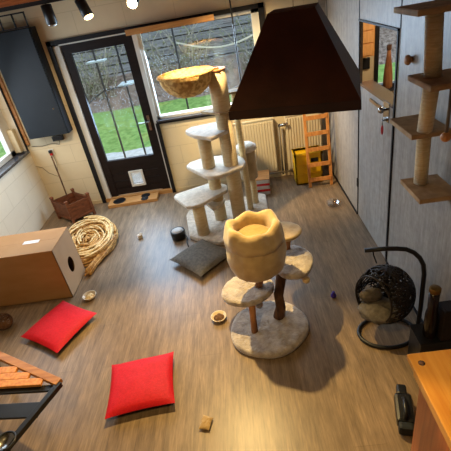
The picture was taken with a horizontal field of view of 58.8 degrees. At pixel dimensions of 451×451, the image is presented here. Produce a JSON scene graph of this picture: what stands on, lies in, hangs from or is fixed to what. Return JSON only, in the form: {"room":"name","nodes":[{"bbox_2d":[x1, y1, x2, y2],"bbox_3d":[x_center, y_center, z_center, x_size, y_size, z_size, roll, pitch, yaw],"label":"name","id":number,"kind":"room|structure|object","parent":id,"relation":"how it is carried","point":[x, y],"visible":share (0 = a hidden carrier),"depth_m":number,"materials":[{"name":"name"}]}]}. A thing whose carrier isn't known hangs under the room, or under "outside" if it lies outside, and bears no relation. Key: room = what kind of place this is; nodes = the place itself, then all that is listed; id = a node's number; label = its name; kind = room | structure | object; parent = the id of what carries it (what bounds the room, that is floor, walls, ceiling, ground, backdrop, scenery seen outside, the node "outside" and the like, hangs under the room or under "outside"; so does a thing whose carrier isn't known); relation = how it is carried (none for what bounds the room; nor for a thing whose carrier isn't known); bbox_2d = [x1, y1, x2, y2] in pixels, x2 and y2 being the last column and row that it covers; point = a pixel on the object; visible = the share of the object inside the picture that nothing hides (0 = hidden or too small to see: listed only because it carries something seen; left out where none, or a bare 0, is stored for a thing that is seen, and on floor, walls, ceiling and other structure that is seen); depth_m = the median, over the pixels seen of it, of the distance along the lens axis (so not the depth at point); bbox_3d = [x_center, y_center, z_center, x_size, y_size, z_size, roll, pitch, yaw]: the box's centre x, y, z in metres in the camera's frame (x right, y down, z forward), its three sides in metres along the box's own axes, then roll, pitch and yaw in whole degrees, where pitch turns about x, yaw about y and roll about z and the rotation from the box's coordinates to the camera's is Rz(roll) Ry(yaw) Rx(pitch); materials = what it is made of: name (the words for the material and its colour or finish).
{"room":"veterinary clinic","nodes":[
{"label":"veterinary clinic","id":0,"kind":"room"},
{"bbox_2d":[0,91,53,235],"bbox_3d":[-2.825,0.339,2.102,0.280,2.950,7.000,-8,31,4],"label":"wall","id":1,"kind":"structure","parent":0,"point":[26,206],"depth_m":5.09,"materials":[{"name":"beige paint"}]},
{"bbox_2d":[0,85,27,150],"bbox_3d":[-2.734,-1.018,3.989,0.012,1.440,2.310,-8,31,4],"label":"trim","id":2,"kind":"structure","parent":1,"relation":"attached to","point":[1,90],"depth_m":5.10,"materials":[{"name":"brown wood"}]},
{"bbox_2d":[0,109,29,178],"bbox_3d":[-2.803,-0.994,4.014,0.195,1.445,2.250,-8,31,4],"label":"window","id":3,"kind":"structure","parent":1,"relation":"in","point":[10,141],"depth_m":5.08,"materials":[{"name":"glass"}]},
{"bbox_2d":[0,0,62,11],"bbox_3d":[-1.204,-2.166,3.712,2.600,0.035,0.040,-8,31,4],"label":"track","id":4,"kind":"object","parent":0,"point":[40,2],"visible":1,"depth_m":3.74,"materials":[{"name":"black metal"}]},
{"bbox_2d":[40,4,57,26],"bbox_3d":[-1.675,-1.999,3.807,0.104,0.192,0.110,-8,31,4],"label":"spotlight","id":5,"kind":"object","parent":4,"relation":"hanging from","point":[47,10],"visible":1,"depth_m":3.77,"materials":[{"name":"black metal"}]},
{"bbox_2d":[74,0,92,19],"bbox_3d":[-1.334,-2.049,3.782,0.158,0.197,0.104,16,40,38],"label":"spotlight","id":6,"kind":"object","parent":4,"relation":"hanging from","point":[86,12],"visible":1,"depth_m":3.75,"materials":[{"name":"black metal"}]},
{"bbox_2d":[127,0,138,8],"bbox_3d":[-0.863,-2.124,3.741,0.104,0.173,0.197,-5,31,9],"label":"spotlight","id":7,"kind":"object","parent":4,"relation":"hanging from","point":[132,4],"visible":1,"depth_m":3.69,"materials":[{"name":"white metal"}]},
{"bbox_2d":[0,0,396,200],"bbox_3d":[0.096,-1.957,5.008,6.280,2.950,0.280,-8,31,4],"label":"wall","id":8,"kind":"structure","parent":0,"point":[74,170],"depth_m":5.04,"materials":[{"name":"beige paint"}]},
{"bbox_2d":[0,75,29,144],"bbox_3d":[-2.745,-1.748,4.912,0.036,1.600,0.034,-8,31,4],"label":"trim","id":9,"kind":"structure","parent":8,"relation":"attached to","point":[2,84],"depth_m":5.08,"materials":[{"name":"brown wood"}]},
{"bbox_2d":[0,0,38,7],"bbox_3d":[-0.949,-2.424,3.620,3.990,0.415,0.180,-8,31,4],"label":"trim","id":10,"kind":"structure","parent":8,"relation":"attached to","point":[3,3],"depth_m":3.71,"materials":[{"name":"black wood"}]},
{"bbox_2d":[0,26,72,139],"bbox_3d":[-2.348,-1.691,4.859,0.520,1.230,0.188,-8,31,4],"label":"television","id":11,"kind":"object","parent":8,"relation":"attached to","point":[25,69],"visible":1,"depth_m":4.79,"materials":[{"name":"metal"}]},
{"bbox_2d":[0,11,29,31],"bbox_3d":[-2.464,-2.260,4.470,0.510,0.155,0.015,-8,31,4],"label":"wire rack","id":12,"kind":"object","parent":11,"relation":"on","point":[12,14],"visible":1,"depth_m":4.46,"materials":[{"name":"black metal"}]},
{"bbox_2d":[31,141,59,175],"bbox_3d":[-2.376,-0.886,5.431,0.453,0.502,0.027,-8,31,4],"label":"power cable","id":13,"kind":"object","parent":8,"relation":"attached to","point":[59,141],"visible":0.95,"depth_m":5.34,"materials":[{"name":"black plastic"}]},
{"bbox_2d":[48,149,54,155],"bbox_3d":[-2.339,-0.976,5.368,0.070,0.080,0.054,-8,31,4],"label":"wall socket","id":14,"kind":"object","parent":8,"relation":"attached to","point":[51,152],"visible":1,"depth_m":5.36,"materials":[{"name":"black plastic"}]},
{"bbox_2d":[52,134,64,141],"bbox_3d":[-2.200,-1.151,5.261,0.140,0.060,0.058,-8,31,4],"label":"box","id":15,"kind":"object","parent":8,"relation":"attached to","point":[57,137],"visible":0.96,"depth_m":5.24,"materials":[{"name":"black plastic"}]},
{"bbox_2d":[52,33,171,198],"bbox_3d":[-1.382,-1.337,5.255,1.010,2.120,0.100,-8,31,4],"label":"trim","id":16,"kind":"structure","parent":8,"relation":"attached to","point":[57,50],"depth_m":5.05,"materials":[{"name":"white wood"}]},
{"bbox_2d":[60,34,170,196],"bbox_3d":[-1.370,-1.328,5.217,0.869,2.020,0.114,-8,31,4],"label":"door","id":17,"kind":"structure","parent":8,"relation":"in","point":[117,172],"depth_m":5.34,"materials":[{"name":"brown paint"}]},
{"bbox_2d":[106,188,172,201],"bbox_3d":[-1.217,-0.486,5.824,1.010,0.050,0.240,-8,31,4],"label":"trim","id":18,"kind":"structure","parent":8,"relation":"attached to","point":[166,190],"depth_m":5.73,"materials":[{"name":"brown wood"}]},
{"bbox_2d":[45,2,264,202],"bbox_3d":[-0.670,-1.418,5.137,2.565,2.150,0.035,-8,31,4],"label":"trim","id":19,"kind":"structure","parent":8,"relation":"attached to","point":[260,6],"depth_m":4.78,"materials":[{"name":"wood"}]},
{"bbox_2d":[125,14,213,35],"bbox_3d":[-0.628,-2.269,4.526,1.010,0.060,0.149,-8,31,4],"label":"wall shelf","id":20,"kind":"object","parent":8,"relation":"attached to","point":[205,18],"visible":1,"depth_m":4.46,"materials":[{"name":"brown wood"}]},
{"bbox_2d":[137,8,259,122],"bbox_3d":[-0.256,-1.924,4.877,1.435,1.100,0.150,-8,31,4],"label":"window","id":21,"kind":"structure","parent":8,"relation":"in","point":[254,12],"depth_m":4.92,"materials":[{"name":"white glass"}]},
{"bbox_2d":[92,166,323,203],"bbox_3d":[-0.564,-0.525,5.685,3.910,0.050,0.014,-8,31,4],"label":"baseboard","id":22,"kind":"structure","parent":8,"relation":"attached to","point":[292,171],"depth_m":5.66,"materials":[{"name":"beige wood"}]},
{"bbox_2d":[232,117,277,175],"bbox_3d":[0.305,-1.031,5.344,0.720,0.735,0.096,-8,31,4],"label":"radiator","id":23,"kind":"object","parent":8,"relation":"attached to","point":[260,132],"visible":0.42,"depth_m":5.24,"materials":[{"name":"metal"}]},
{"bbox_2d":[232,117,272,124],"bbox_3d":[0.248,-1.326,5.144,0.720,0.015,0.057,-8,31,4],"label":"grille","id":24,"kind":"object","parent":23,"relation":"attached to","point":[269,119],"depth_m":5.13,"materials":[{"name":"metal"}]},
{"bbox_2d":[284,113,322,168],"bbox_3d":[1.036,-1.137,5.291,0.460,0.735,0.096,-8,31,4],"label":"radiator","id":25,"kind":"object","parent":8,"relation":"attached to","point":[295,138],"visible":0.56,"depth_m":5.20,"materials":[{"name":"metal"}]},
{"bbox_2d":[269,122,290,174],"bbox_3d":[0.700,-0.999,5.300,0.306,0.719,0.076,-5,31,9],"label":"pipe","id":26,"kind":"object","parent":25,"relation":"attached to","point":[282,124],"visible":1,"depth_m":5.30,"materials":[{"name":"metal"}]},
{"bbox_2d":[318,0,328,168],"bbox_3d":[1.173,-2.037,4.803,0.079,2.950,0.013,-8,31,4],"label":"trim","id":27,"kind":"structure","parent":8,"relation":"attached to","point":[321,2],"depth_m":5.30,"materials":[{"name":"wood"}]},
{"bbox_2d":[363,57,369,69],"bbox_3d":[1.700,-1.960,4.846,0.090,0.130,0.029,-8,31,4],"label":"wall box","id":28,"kind":"object","parent":8,"relation":"attached to","point":[366,61],"visible":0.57,"depth_m":4.83,"materials":[{"name":"black plastic"}]},
{"bbox_2d":[363,22,374,57],"bbox_3d":[1.496,-2.156,4.595,0.360,0.420,0.254,-8,31,4],"label":"upper cabinet","id":29,"kind":"object","parent":8,"relation":"attached to","point":[368,29],"visible":0.15,"depth_m":4.50,"materials":[{"name":"orange wood"}]},
{"bbox_2d":[374,25,393,90],"bbox_3d":[2.257,-2.093,4.768,1.020,0.825,0.200,-8,31,4],"label":"window","id":30,"kind":"structure","parent":8,"relation":"in","point":[377,28],"depth_m":4.81,"materials":[{"name":"black wood"}]},
{"bbox_2d":[383,44,392,88],"bbox_3d":[1.963,-1.913,4.826,0.110,0.505,0.110,-8,31,4],"label":"vase","id":31,"kind":"object","parent":30,"relation":"on","point":[388,73],"visible":0.97,"depth_m":4.82,"materials":[{"name":"brown wood"}]},
{"bbox_2d":[0,169,418,450],"bbox_3d":[0.371,1.187,2.709,6.300,0.120,7.500,-8,31,4],"label":"floor","id":32,"kind":"structure","parent":0,"point":[335,391],"depth_m":3.06,"materials":[{"name":"laminate"}]},
{"bbox_2d":[0,313,12,329],"bbox_3d":[-2.052,0.884,3.696,0.158,0.158,0.157,-8,31,4],"label":"woven ball","id":33,"kind":"object","parent":32,"relation":"on","point":[6,315],"visible":1,"depth_m":3.67,"materials":[{"name":"brown wicker"}]},
{"bbox_2d":[0,351,62,450],"bbox_3d":[-1.556,1.287,2.585,1.028,0.450,0.728,8,35,28],"label":"slatted bench","id":34,"kind":"object","parent":32,"relation":"on","point":[11,382],"visible":0.98,"depth_m":2.52,"materials":[{"name":"brown wood"}]},
{"bbox_2d":[0,431,16,450],"bbox_3d":[-1.193,1.181,2.178,0.120,0.037,0.120,-8,31,4],"label":"steel bowl","id":35,"kind":"object","parent":34,"relation":"on","point":[8,438],"visible":1,"depth_m":2.19,"materials":[{"name":"silver metal"}]},
{"bbox_2d":[0,227,84,306],"bbox_3d":[-2.021,0.427,4.047,0.940,0.567,0.430,-8,31,4],"label":"cardboard box","id":36,"kind":"object","parent":32,"relation":"on","point":[43,265],"visible":0.98,"depth_m":3.89,"materials":[{"name":"brown cardboard"}]},
{"bbox_2d":[21,300,96,352],"bbox_3d":[-1.470,0.880,3.562,0.506,0.116,0.492,9,36,30],"label":"floor cushion","id":37,"kind":"object","parent":32,"relation":"on","point":[54,330],"visible":1,"depth_m":3.49,"materials":[{"name":"red fabric"}]},
{"bbox_2d":[49,188,95,223],"bbox_3d":[-2.074,-0.267,5.449,0.462,0.333,0.339,15,39,36],"label":"wooden crate","id":38,"kind":"object","parent":32,"relation":"on","point":[81,205],"visible":0.98,"depth_m":5.38,"materials":[{"name":"brown wood"}]},
{"bbox_2d":[51,156,70,203],"bbox_3d":[-2.244,-0.579,5.495,0.021,0.735,0.228,-21,32,-16],"label":"wand","id":39,"kind":"object","parent":38,"relation":"in","point":[51,156],"visible":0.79,"depth_m":5.47,"materials":[{"name":"black plastic"}]},
{"bbox_2d":[82,290,95,300],"bbox_3d":[-1.324,0.692,3.906,0.136,0.040,0.136,-8,31,4],"label":"bowl","id":40,"kind":"object","parent":32,"relation":"on","point":[90,295],"visible":1,"depth_m":3.90,"materials":[{"name":"beige ceramic"}]},
{"bbox_2d":[69,215,118,275],"bbox_3d":[-1.640,0.211,4.701,0.723,0.149,1.162,-8,31,4],"label":"coil","id":41,"kind":"object","parent":32,"relation":"on","point":[99,246],"visible":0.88,"depth_m":4.71,"materials":[{"name":"beige fabric"}]},
{"bbox_2d":[108,192,158,208],"bbox_3d":[-1.289,-0.360,5.632,0.700,0.054,0.219,-9,31,3],"label":"tray","id":42,"kind":"object","parent":32,"relation":"on","point":[146,197],"visible":1,"depth_m":5.58,"materials":[{"name":"brown wood"}]},
{"bbox_2d":[113,198,125,203],"bbox_3d":[-1.490,-0.348,5.631,0.180,0.009,0.180,-9,31,3],"label":"bowl","id":43,"kind":"object","parent":42,"relation":"on","point":[119,200],"depth_m":5.62,"materials":[{"name":"black plastic"}]},
{"bbox_2d":[141,193,149,196],"bbox_3d":[-1.126,-0.427,5.649,0.131,0.009,0.131,-9,31,3],"label":"bowl","id":44,"kind":"object","parent":42,"relation":"on","point":[145,194],"depth_m":5.65,"materials":[{"name":"black plastic"}]},
{"bbox_2d":[105,351,174,418],"bbox_3d":[-0.603,1.129,2.876,0.484,0.116,0.459,-12,31,-2],"label":"floor cushion","id":45,"kind":"object","parent":32,"relation":"on","point":[140,384],"visible":1,"depth_m":2.80,"materials":[{"name":"red fabric"}]},
{"bbox_2d":[170,226,188,246],"bbox_3d":[-0.477,0.117,4.525,0.350,0.114,0.171,20,42,41],"label":"fountain","id":46,"kind":"object","parent":32,"relation":"on","point":[178,233],"visible":0.98,"depth_m":4.53,"materials":[{"name":"black plastic"}]},
{"bbox_2d":[170,226,185,240],"bbox_3d":[-0.540,0.098,4.586,0.172,0.105,0.172,-8,31,4],"label":"pot","id":47,"kind":"object","parent":46,"relation":"on","point":[178,233],"depth_m":4.53,"materials":[{"name":"black ceramic"}]},
{"bbox_2d":[170,239,226,276],"bbox_3d":[-0.252,0.315,4.116,0.502,0.121,0.467,20,42,41],"label":"pillow","id":48,"kind":"object","parent":32,"relation":"on","point":[202,256],"visible":0.98,"depth_m":4.03,"materials":[{"name":"grey fabric"}]},
{"bbox_2d":[199,415,212,429],"bbox_3d":[-0.125,1.266,2.576,0.075,0.037,0.103,-1,32,16],"label":"bag","id":49,"kind":"object","parent":32,"relation":"on","point":[206,421],"visible":1,"depth_m":2.56,"materials":[{"name":"beige paper"}]},
{"bbox_2d":[156,66,267,244],"bbox_3d":[-0.133,-0.781,4.316,1.046,1.737,1.027,-8,31,4],"label":"cat tree","id":50,"kind":"object","parent":32,"relation":"on","point":[207,222],"visible":0.92,"depth_m":4.29,"materials":[{"name":"fabric"}]},
{"bbox_2d":[211,310,225,322],"bbox_3d":[-0.055,0.774,3.371,0.132,0.040,0.132,-8,31,4],"label":"bowl","id":51,"kind":"object","parent":32,"relation":"on","point":[218,316],"visible":1,"depth_m":3.37,"materials":[{"name":"beige ceramic"}]},
{"bbox_2d":[256,170,270,194],"bbox_3d":[0.439,-0.558,5.255,0.290,0.222,0.290,-6,31,8],"label":"box","id":52,"kind":"object","parent":32,"relation":"on","point":[262,181],"visible":0.59,"depth_m":5.14,"materials":[{"name":"white cardboard"}]},
{"bbox_2d":[221,209,312,358],"bbox_3d":[0.335,0.355,2.999,0.824,1.004,0.677,-23,33,-19],"label":"cat tree","id":53,"kind":"object","parent":32,"relation":"on","point":[259,249],"visible":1,"depth_m":3.00,"materials":[{"name":"beige fabric"}]},
{"bbox_2d":[226,224,286,282],"bbox_3d":[0.221,0.183,2.850,0.432,0.337,0.434,-8,31,4],"label":"basket","id":54,"kind":"object","parent":53,"relation":"on","point":[261,262],"depth_m":2.69,"materials":[{"name":"beige fabric"}]},
{"bbox_2d":[291,145,322,184],"bbox_3d":[1.072,-0.787,5.243,0.360,0.420,0.240,-8,31,4],"label":"plastic crate","id":55,"kind":"object","parent":32,"relation":"on","point":[299,160],"visible":0.83,"depth_m":5.16,"materials":[{"name":"yellow plastic"}]},
{"bbox_2d":[303,113,332,187],"bbox_3d":[1.122,-1.115,4.907,0.305,1.303,0.241,-8,31,4],"label":"ladder","id":56,"kind":"object","parent":32,"relation":"on","point":[326,115],"visible":0.67,"depth_m":4.95,"materials":[{"name":"brown wood"}]},
{"bbox_2d":[331,291,335,297],"bbox_3d":[0.910,0.581,3.373,0.048,0.058,0.048,-8,31,4],"label":"ball","id":57,"kind":"object","parent":32,"relation":"on","point":[333,294],"visible":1,"depth_m":3.36,"materials":[{"name":"purple plastic"}]},
{"bbox_2d":[355,246,426,349],"bbox_3d":[1.133,0.447,2.795,0.427,0.799,0.378,-7,31,7],"label":"hanging egg chair","id":58,"kind":"object","parent":32,"relation":"on","point":[377,307],"visible":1,"depth_m":2.77,"materials":[{"name":"black wicker"}]},
{"bbox_2d":[357,287,399,324],"bbox_3d":[1.097,0.565,2.852,0.289,0.217,0.280,-8,31,4],"label":"cushion","id":59,"kind":"object","parent":58,"relation":"on","point":[374,306],"depth_m":2.84,"materials":[{"name":"beige fabric"}]},
{"bbox_2d":[394,384,414,435],"bbox_3d":[1.073,1.084,2.409,0.100,0.117,0.317,0,32,17],"label":"vacuum","id":60,"kind":"object","parent":32,"relation":"on","point":[404,412],"visible":0.94,"depth_m":2.35,"materials":[{"name":"black plastic"},{"name":"grey plastic"}]},
{"bbox_2d":[407,349,450,450],"bbox_3d":[1.138,1.151,1.523,0.555,0.901,0.985,-8,31,4],"label":"desk","id":61,"kind":"object","parent":32,"relation":"on","point":[432,370],"visible":1,"depth_m":1.65,"materials":[{"name":"orange wood"}]},
{"bbox_2d":[408,323,450,353],"bbox_3d":[1.344,0.806,2.619,0.232,0.305,0.173,-8,31,4],"label":"chest","id":62,"kind":"object","parent":32,"relation":"on","point":[418,343],"visible":0.48,"depth_m":2.51,"materials":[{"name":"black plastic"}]},
{"bbox_2d":[422,284,441,338],"bbox_3d":[1.253,0.525,2.429,0.076,0.391,0.076,-8,31,4],"label":"bottle","id":63,"kind":"object","parent":62,"relation":"on","point":[431,316],"visible":1,"depth_m":2.40,"materials":[{"name":"brown glass"}]},
{"bbox_2d":[436,300,450,340],"bbox_3d":[1.349,0.582,2.453,0.081,0.240,0.100,-8,31,4],"label":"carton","id":64,"kind":"object","parent":62,"relation":"on","point":[443,331],"visible":0.74,"depth_m":2.42,"materials":[{"name":"brown cardboard"}]},
{"bbox_2d":[325,0,450,320],"bbox_3d":[1.267,-0.251,1.802,0.030,2.950,7.000,-8,31,4],"label":"wall","id":65,"kind":"structure","parent":0,"point":[425,229],"depth_m":2.87,"materials":[{"name":"grey paint"}]},
{"bbox_2d":[332,171,423,322],"bbox_3d":[1.480,0.992,2.548,0.012,0.020,7.000,-8,31,4],"label":"baseboard","id":66,"kind":"structure","parent":65,"relation":"attached to","point":[353,207],"depth_m":4.63,"materials":[{"name":"wood"}]},
{"bbox_2d":[357,19,399,261],"bbox_3d":[1.335,-0.729,3.547,0.192,1.938,0.915,-8,31,4],"label":"door","id":67,"kind":"structure","parent":65,"relation":"in","point":[375,150],"depth_m":3.55,"materials":[{"name":"wood"}]},
{"bbox_2d":[400,0,402,28],"bbox_3d":[1.081,-1.730,2.404,0.004,1.000,0.016,-8,31,4],"label":"trim","id":68,"kind":"structure","parent":65,"relation":"attached to","point":[401,0],"depth_m":2.62,"materials":[{"name":"grey metal"}]},
{"bbox_2d":[404,55,412,64],"bbox_3d":[1.165,-1.056,2.554,0.049,0.064,0.064,-8,31,4],"label":"peg","id":69,"kind":"object","parent":65,"relation":"attached to","point":[408,59],"visible":1,"depth_m":2.54,"materials":[{"name":"brown wood"}]},
{"bbox_2d":[390,0,450,203],"bbox_3d":[1.102,-0.635,2.211,0.244,1.036,0.500,-8,31,4],"label":"cat tree","id":70,"kind":"object","parent":65,"relation":"attached to","point":[424,188],"visible":1,"depth_m":2.12,"materials":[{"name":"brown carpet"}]},
{"bbox_2d":[440,89,450,141],"bbox_3d":[1.107,-0.544,1.988,0.052,0.268,0.052,-8,31,4],"label":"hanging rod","id":71,"kind":"object","parent":70,"relation":"hanging from","point":[445,136],"visible":1,"depth_m":2.01,"materials":[{"name":"brown wood"}]},
{"bbox_3d":[-0.117,-1.403,1.153,6.300,0.100,7.500,-8,31,4],"label":"ceiling","id":72,"kind":"structure","parent":0,"visible":0},
{"bbox_2d":[229,0,240,81],"bbox_3d":[0.082,-2.277,4.513,0.023,1.900,0.018,-8,31,4],"label":"power cable","id":73,"kind":"object","parent":72,"relation":"hanging from","point":[229,0],"visible":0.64,"depth_m":4.59,"materials":[{"name":"black metal"}]},
{"bbox_2d":[228,2,361,120],"bbox_3d":[0.328,-1.233,1.993,0.664,1.181,0.664,0,32,17],"label":"lampshade","id":74,"kind":"object","parent":72,"relation":"hanging from","point":[298,64],"visible":1,"depth_m":1.99,"materials":[{"name":"brown fabric"}]},
{"label":"outside","id":75,"kind":"structure","parent":0,"visible":0},
{"bbox_2d":[106,146,152,182],"bbox_3d":[-0.521,-1.116,6.820,12.000,0.080,1.960,-8,31,4],"label":"patio","id":76,"kind":"structure","parent":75,"point":[137,177],"depth_m":7.49,"materials":[{"name":"grey concrete"}]},
{"bbox_2d":[91,50,126,157],"bbox_3d":[-1.738,-1.895,5.849,0.024,2.625,0.024,-8,31,4],"label":"metal post","id":77,"kind":"object","parent":76,"relation":"on","point":[93,53],"visible":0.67,"depth_m":5.90,"materials":[{"name":"grey metal"}]},
{"bbox_2d":[86,58,106,64],"bbox_3d":[-1.804,-2.295,5.596,0.260,0.020,0.180,-8,31,4],"label":"board","id":78,"kind":"object","parent":77,"relation":"attached to","point":[104,59],"visible":1,"depth_m":5.53,"materials":[{"name":"white wood"}]},
{"bbox_2d":[89,86,123,103],"bbox_3d":[-1.772,-1.878,5.858,0.696,0.243,0.024,-8,31,4],"label":"support bracket","id":79,"kind":"object","parent":77,"relation":"attached to","point":[121,86],"visible":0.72,"depth_m":5.81,"materials":[{"name":"grey metal"}]},
{"bbox_2d":[118,80,133,86],"bbox_3d":[-1.417,-2.048,5.761,0.210,0.020,0.260,-8,31,4],"label":"board","id":80,"kind":"object","parent":77,"relation":"on","point":[130,82],"visible":0.77,"depth_m":5.68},
{"bbox_2d":[115,45,146,154],"bbox_3d":[-1.412,-1.942,5.825,0.024,2.625,0.024,-8,31,4],"label":"metal post","id":81,"kind":"object","parent":76,"relation":"on","point":[117,52],"visible":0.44,"depth_m":5.87,"materials":[{"name":"black metal"}]},
{"bbox_2d":[171,28,188,108],"bbox_3d":[-0.612,-2.057,5.766,0.024,2.625,0.024,-8,31,4],"label":"metal post","id":82,"kind":"object","parent":76,"relation":"on","point":[171,28],"visible":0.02,"depth_m":5.55,"materials":[{"name":"black metal"}]},
{"bbox_3d":[0.701,-2.247,5.670,0.024,2.625,0.024,-8,31,4],"label":"metal post","id":83,"kind":"object","parent":76,"relation":"on","visible":0},
{"bbox_2d":[176,34,252,47],"bbox_3d":[-0.027,-2.548,5.480,1.308,0.190,0.024,-8,31,4],"label":"rope","id":84,"kind":"object","parent":83,"relation":"attached to","point":[252,34],"visible":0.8,"depth_m":5.51,"materials":[{"name":"beige fabric"}]},
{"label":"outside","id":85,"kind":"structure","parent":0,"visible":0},
{"bbox_2d":[84,28,399,113],"bbox_3d":[-1.152,-3.490,9.796,15.000,0.777,1.100,-8,31,4],"label":"bank","id":86,"kind":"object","parent":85,"point":[387,36],"visible":0.2,"depth_m":9.74,"materials":[{"name":"soil"},{"name":"stone"},{"name":"grass"}]},
{"bbox_2d":[74,44,126,101],"bbox_3d":[-3.528,-3.820,9.633,2.773,1.806,0.846,-8,31,4],"label":"shrub","id":87,"kind":"object","parent":86,"relation":"on","point":[93,90],"visible":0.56,"depth_m":9.68,"materials":[{"name":"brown plant"}]},
{"bbox_2d":[142,22,235,81],"bbox_3d":[-1.115,-4.161,9.434,2.638,1.932,0.774,-8,31,4],"label":"shrub","id":88,"kind":"object","parent":86,"relation":"on","point":[185,58],"visible":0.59,"depth_m":9.47,"materials":[{"name":"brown plant"}]},
{"bbox_2d":[206,15,253,69],"bbox_3d":[1.043,-4.442,9.299,2.965,1.844,0.963,-8,31,4],"label":"shrub","id":89,"kind":"object","parent":86,"relation":"on","point":[249,17],"visible":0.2,"depth_m":9.33,"materials":[{"name":"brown plant"}]},
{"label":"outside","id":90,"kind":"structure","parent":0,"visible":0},
{"bbox_2d":[72,13,382,79],"bbox_3d":[-1.186,-4.822,9.873,14.700,2.120,0.140,-8,31,4],"label":"fence","id":91,"kind":"object","parent":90,"point":[225,24],"visible":0.2,"depth_m":10.01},
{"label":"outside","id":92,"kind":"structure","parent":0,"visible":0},
{"bbox_2d":[0,62,397,157],"bbox_3d":[-1.066,-2.284,8.596,15.000,0.316,2.400,-8,31,4],"label":"lawn","id":93,"kind":"structure","parent":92,"point":[125,121],"depth_m":8.88,"materials":[{"name":"green plant"}]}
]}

